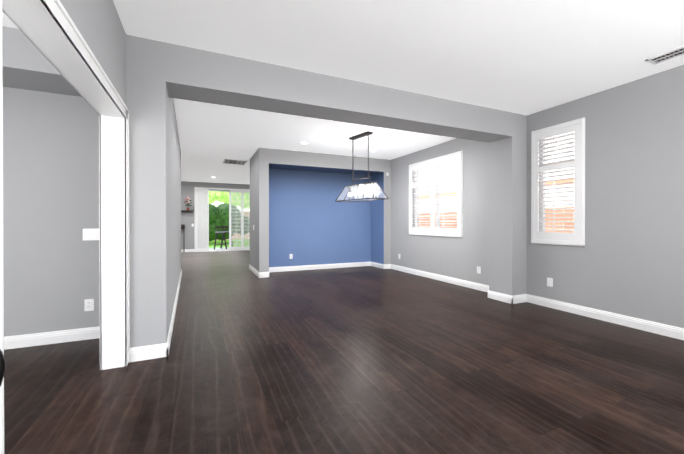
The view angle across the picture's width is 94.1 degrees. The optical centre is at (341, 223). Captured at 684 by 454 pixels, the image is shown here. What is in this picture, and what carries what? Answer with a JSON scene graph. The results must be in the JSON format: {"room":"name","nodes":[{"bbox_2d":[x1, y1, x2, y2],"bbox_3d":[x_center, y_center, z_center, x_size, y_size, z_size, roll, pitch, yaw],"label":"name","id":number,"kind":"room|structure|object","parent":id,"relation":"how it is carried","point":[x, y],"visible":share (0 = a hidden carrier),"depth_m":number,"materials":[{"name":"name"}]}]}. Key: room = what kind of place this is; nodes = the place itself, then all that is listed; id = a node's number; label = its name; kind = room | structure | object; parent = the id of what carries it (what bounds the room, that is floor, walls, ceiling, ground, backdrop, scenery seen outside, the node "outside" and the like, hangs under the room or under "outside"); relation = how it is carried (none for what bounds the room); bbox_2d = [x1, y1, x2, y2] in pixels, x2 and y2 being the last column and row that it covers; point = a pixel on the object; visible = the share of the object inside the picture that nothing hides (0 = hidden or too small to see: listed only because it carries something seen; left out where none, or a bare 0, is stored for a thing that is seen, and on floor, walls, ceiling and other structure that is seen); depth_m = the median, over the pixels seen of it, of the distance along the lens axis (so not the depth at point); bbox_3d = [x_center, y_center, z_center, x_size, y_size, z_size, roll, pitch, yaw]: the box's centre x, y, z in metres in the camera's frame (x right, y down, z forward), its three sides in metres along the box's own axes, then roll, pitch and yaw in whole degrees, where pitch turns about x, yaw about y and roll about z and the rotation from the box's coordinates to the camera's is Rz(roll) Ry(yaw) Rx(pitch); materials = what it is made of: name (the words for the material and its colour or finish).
{"room":"empty living room","nodes":[
{"label":"empty living room","id":0,"kind":"room"},
{"bbox_2d":[0,349,4,385],"bbox_3d":[-0.611,0.155,0.345,0.131,2.022,0.911,0,0,-31],"label":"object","id":1,"kind":"structure","parent":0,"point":[2,365],"depth_m":0.71,"materials":[{"name":"brown metal"}]},
{"bbox_2d":[2,26,81,96],"bbox_3d":[-3.522,-1.415,2.462,2.993,0.320,0.520,0,0,-24],"label":"ceiling","id":2,"kind":"structure","parent":0,"point":[27,65],"depth_m":2.64,"materials":[{"name":"grey paint"}]},
{"bbox_2d":[3,87,99,336],"bbox_3d":[-3.681,-0.206,2.763,2.943,2.740,0.150,0,0,-24],"label":"wall","id":3,"kind":"structure","parent":0,"point":[51,277],"depth_m":3.05,"materials":[{"name":"grey paint"}]},
{"bbox_2d":[84,299,93,310],"bbox_3d":[-2.537,0.820,3.193,0.075,0.118,0.010,0,0,-24],"label":"outlet","id":4,"kind":"object","parent":3,"relation":"attached to","point":[88,304],"visible":1,"depth_m":3.19,"materials":[{"name":"white plastic"}]},
{"bbox_2d":[83,228,98,239],"bbox_3d":[-2.505,0.112,3.202,0.167,0.118,0.014,0,0,-24],"label":"light switch","id":5,"kind":"object","parent":3,"relation":"attached to","point":[90,234],"visible":0.88,"depth_m":3.19,"materials":[{"name":"white plastic"}]},
{"bbox_2d":[60,0,125,104],"bbox_3d":[-0.887,-0.196,0.434,0.153,2.740,4.815,0,0,-24],"label":"wall","id":6,"kind":"structure","parent":0,"point":[99,25],"depth_m":2.05,"materials":[{"name":"grey paint"}]},
{"bbox_2d":[0,0,129,453],"bbox_3d":[-1.466,0.114,1.727,0.193,2.108,1.991,0,0,-24],"label":"door frame","id":7,"kind":"structure","parent":6,"relation":"attached to","point":[48,29],"depth_m":2.52,"materials":[{"name":"white wood"}]},
{"bbox_2d":[4,249,683,361],"bbox_3d":[-2.143,1.093,5.704,8.050,0.116,15.250,0,0,-24],"label":"baseboard","id":8,"kind":"structure","parent":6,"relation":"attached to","point":[148,352],"depth_m":3.66,"materials":[{"name":"white wood"}]},
{"bbox_2d":[126,75,180,347],"bbox_3d":[-2.760,-0.046,4.910,0.492,2.400,4.885,0,0,-24],"label":"wall","id":9,"kind":"structure","parent":0,"point":[155,207],"depth_m":2.74,"materials":[{"name":"grey paint"}]},
{"bbox_2d":[169,98,180,164],"bbox_3d":[-2.845,-1.417,5.083,0.485,0.340,4.490,0,0,-24],"label":"wall","id":10,"kind":"structure","parent":0,"point":[172,105],"depth_m":4.55,"materials":[{"name":"grey paint"}]},
{"bbox_2d":[181,181,249,248],"bbox_3d":[-6.145,-0.248,12.370,6.600,2.740,0.200,0,0,-24],"label":"wall","id":11,"kind":"structure","parent":0,"point":[187,232],"depth_m":12.36,"materials":[{"name":"grey paint"}]},
{"bbox_2d":[194,187,249,251],"bbox_3d":[-4.684,-0.140,12.889,2.343,2.544,0.075,0,0,-24],"label":"slider","id":12,"kind":"object","parent":11,"relation":"attached to","point":[201,232],"visible":0.92,"depth_m":12.61,"materials":[{"name":"white plastic"}]},
{"bbox_2d":[197,190,249,249],"bbox_3d":[-4.739,-0.111,13.012,2.219,2.460,0.060,0,0,-24],"label":"window","id":13,"kind":"structure","parent":11,"relation":"in","point":[229,213],"depth_m":13.04,"materials":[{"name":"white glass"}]},
{"bbox_3d":[-6.002,-0.570,12.214,0.575,0.215,0.200,0,0,-24],"label":"floating shelf","id":14,"kind":"object","parent":11,"relation":"attached to","visible":0},
{"bbox_2d":[185,196,191,209],"bbox_3d":[-5.916,-0.767,12.239,0.284,0.547,0.190,0,0,-24],"label":"bouquet","id":15,"kind":"object","parent":14,"relation":"on","point":[187,200],"visible":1,"depth_m":12.22,"materials":[{"name":"plant"}]},
{"bbox_2d":[250,156,253,266],"bbox_3d":[-2.101,-0.228,7.744,0.200,2.740,0.590,0,0,-24],"label":"wall","id":16,"kind":"structure","parent":0,"point":[252,158],"depth_m":7.56,"materials":[{"name":"grey paint"}]},
{"bbox_2d":[254,148,389,271],"bbox_3d":[-0.423,-0.228,7.729,3.250,2.740,0.810,0,0,-24],"label":"wall","id":17,"kind":"structure","parent":0,"point":[261,159],"depth_m":7.03,"materials":[{"name":"grey paint"}]},
{"bbox_2d":[269,163,383,266],"bbox_3d":[-0.390,-0.070,7.657,2.850,2.425,0.649,0,0,-24],"label":"wall niche","id":18,"kind":"object","parent":17,"relation":"in","point":[312,221],"visible":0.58,"depth_m":7.95,"materials":[{"name":"blue paint"}]},
{"bbox_2d":[126,35,526,142],"bbox_3d":[0.378,-1.411,3.850,4.954,0.340,0.395,0,0,-24],"label":"header beam","id":19,"kind":"structure","parent":0,"point":[190,74],"depth_m":3.35,"materials":[{"name":"grey paint"}]},
{"bbox_2d":[2,0,683,183],"bbox_3d":[-2.080,-1.665,5.857,8.700,0.150,15.700,0,0,-24],"label":"ceiling","id":20,"kind":"structure","parent":0,"point":[525,57],"depth_m":2.90,"materials":[{"name":"white paint"}]},
{"bbox_2d":[223,159,246,164],"bbox_3d":[-2.791,-1.594,8.300,0.560,0.012,0.620,0,0,-24],"label":"ceiling vent","id":21,"kind":"object","parent":20,"relation":"in","point":[236,162],"visible":1,"depth_m":8.31,"materials":[{"name":"grey metal"}]},
{"bbox_2d":[335,131,388,201],"bbox_3d":[0.332,-1.000,5.735,0.367,1.179,1.077,0,0,-37],"label":"linear chandelier","id":22,"kind":"object","parent":20,"relation":"hanging from","point":[361,135],"visible":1,"depth_m":5.71,"materials":[{"name":"metal"}]},
{"bbox_2d":[645,46,683,64],"bbox_3d":[3.201,-1.570,2.679,0.180,0.012,0.940,0,0,-24],"label":"ceiling vent","id":23,"kind":"object","parent":20,"relation":"in","point":[668,55],"visible":1,"depth_m":2.99,"materials":[{"name":"white metal"}]},
{"bbox_2d":[4,250,683,453],"bbox_3d":[-2.080,1.210,5.870,8.700,0.120,15.700,0,0,-24],"label":"floor","id":24,"kind":"structure","parent":0,"point":[362,360],"depth_m":2.38,"materials":[{"name":"brown wood"}]},
{"bbox_2d":[489,136,526,295],"bbox_3d":[2.500,-0.045,4.806,0.305,2.400,0.395,0,0,-24],"label":"wall","id":25,"kind":"structure","parent":0,"point":[507,216],"depth_m":4.67,"materials":[{"name":"grey paint"}]},
{"bbox_2d":[391,65,683,327],"bbox_3d":[2.878,-0.214,4.578,0.200,2.740,9.300,0,0,-24],"label":"wall","id":26,"kind":"structure","parent":0,"point":[627,259],"depth_m":3.75,"materials":[{"name":"grey paint"}]},
{"bbox_2d":[414,161,456,233],"bbox_3d":[1.951,-0.537,6.588,0.149,1.482,1.500,0,0,-24],"label":"window unit","id":27,"kind":"structure","parent":26,"relation":"in","point":[417,220],"depth_m":6.60,"materials":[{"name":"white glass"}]},
{"bbox_2d":[409,150,462,237],"bbox_3d":[1.860,-0.538,6.548,0.075,1.594,1.614,0,0,-24],"label":"blinds","id":28,"kind":"object","parent":27,"relation":"attached to","point":[433,163],"visible":1,"depth_m":6.40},
{"bbox_2d":[547,277,552,286],"bbox_3d":[2.856,0.810,4.375,0.010,0.118,0.075,0,0,-24],"label":"electrical outlet","id":29,"kind":"object","parent":26,"relation":"attached to","point":[550,282],"visible":1,"depth_m":4.37,"materials":[{"name":"white plastic"}]},
{"bbox_2d":[540,132,573,240],"bbox_3d":[2.964,-0.517,4.325,0.149,1.502,0.580,0,0,-24],"label":"window unit","id":30,"kind":"structure","parent":26,"relation":"in","point":[543,215],"depth_m":4.56,"materials":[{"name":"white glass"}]},
{"bbox_2d":[531,117,584,246],"bbox_3d":[2.873,-0.518,4.284,0.075,1.614,0.694,0,0,-24],"label":"blinds","id":31,"kind":"object","parent":30,"relation":"attached to","point":[577,236],"visible":1,"depth_m":4.23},
{"label":"outside","id":32,"kind":"structure","parent":0,"visible":0},
{"bbox_2d":[201,247,228,250],"bbox_3d":[-5.317,1.195,13.953,18.000,0.120,2.000,0,0,-24],"label":"patio","id":33,"kind":"structure","parent":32,"point":[223,248],"depth_m":14.32,"materials":[{"name":"white concrete"}]},
{"bbox_2d":[214,226,226,249],"bbox_3d":[-5.274,0.631,13.805,0.530,1.010,0.530,0,0,-24],"label":"garden stool","id":34,"kind":"object","parent":33,"relation":"on","point":[223,232],"visible":0.96,"depth_m":13.71,"materials":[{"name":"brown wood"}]},
{"bbox_2d":[220,226,232,248],"bbox_3d":[-5.205,0.628,14.384,0.530,1.010,0.530,0,0,-24],"label":"garden stool","id":35,"kind":"object","parent":33,"relation":"on","point":[226,227],"visible":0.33,"depth_m":14.29,"materials":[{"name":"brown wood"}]},
{"bbox_2d":[207,191,249,207],"bbox_3d":[-7.906,-2.678,20.798,9.670,3.465,3.000,0,0,-24],"label":"canopy","id":36,"kind":"object","parent":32,"point":[214,196],"visible":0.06,"depth_m":20.05,"materials":[{"name":"green plant"}]},
{"bbox_2d":[209,239,249,247],"bbox_3d":[-7.371,1.185,18.539,18.000,0.100,8.050,0,0,-24],"label":"lawn","id":37,"kind":"structure","parent":32,"point":[212,243],"depth_m":17.94,"materials":[{"name":"green plant"}]},
{"bbox_2d":[207,203,249,241],"bbox_3d":[-7.146,-0.041,18.301,9.142,2.285,2.659,0,0,-24],"label":"hedge","id":38,"kind":"object","parent":37,"relation":"on","point":[219,215],"visible":0.38,"depth_m":17.39,"materials":[{"name":"green plant"}]},
{"bbox_2d":[217,212,249,239],"bbox_3d":[-8.648,0.152,21.386,18.000,1.938,0.200,0,0,-24],"label":"wall","id":39,"kind":"structure","parent":37,"relation":"on","point":[234,238],"depth_m":22.01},
{"bbox_2d":[418,132,573,232],"bbox_3d":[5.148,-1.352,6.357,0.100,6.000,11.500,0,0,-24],"label":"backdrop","id":40,"kind":"structure","parent":32,"point":[546,207],"depth_m":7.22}
]}

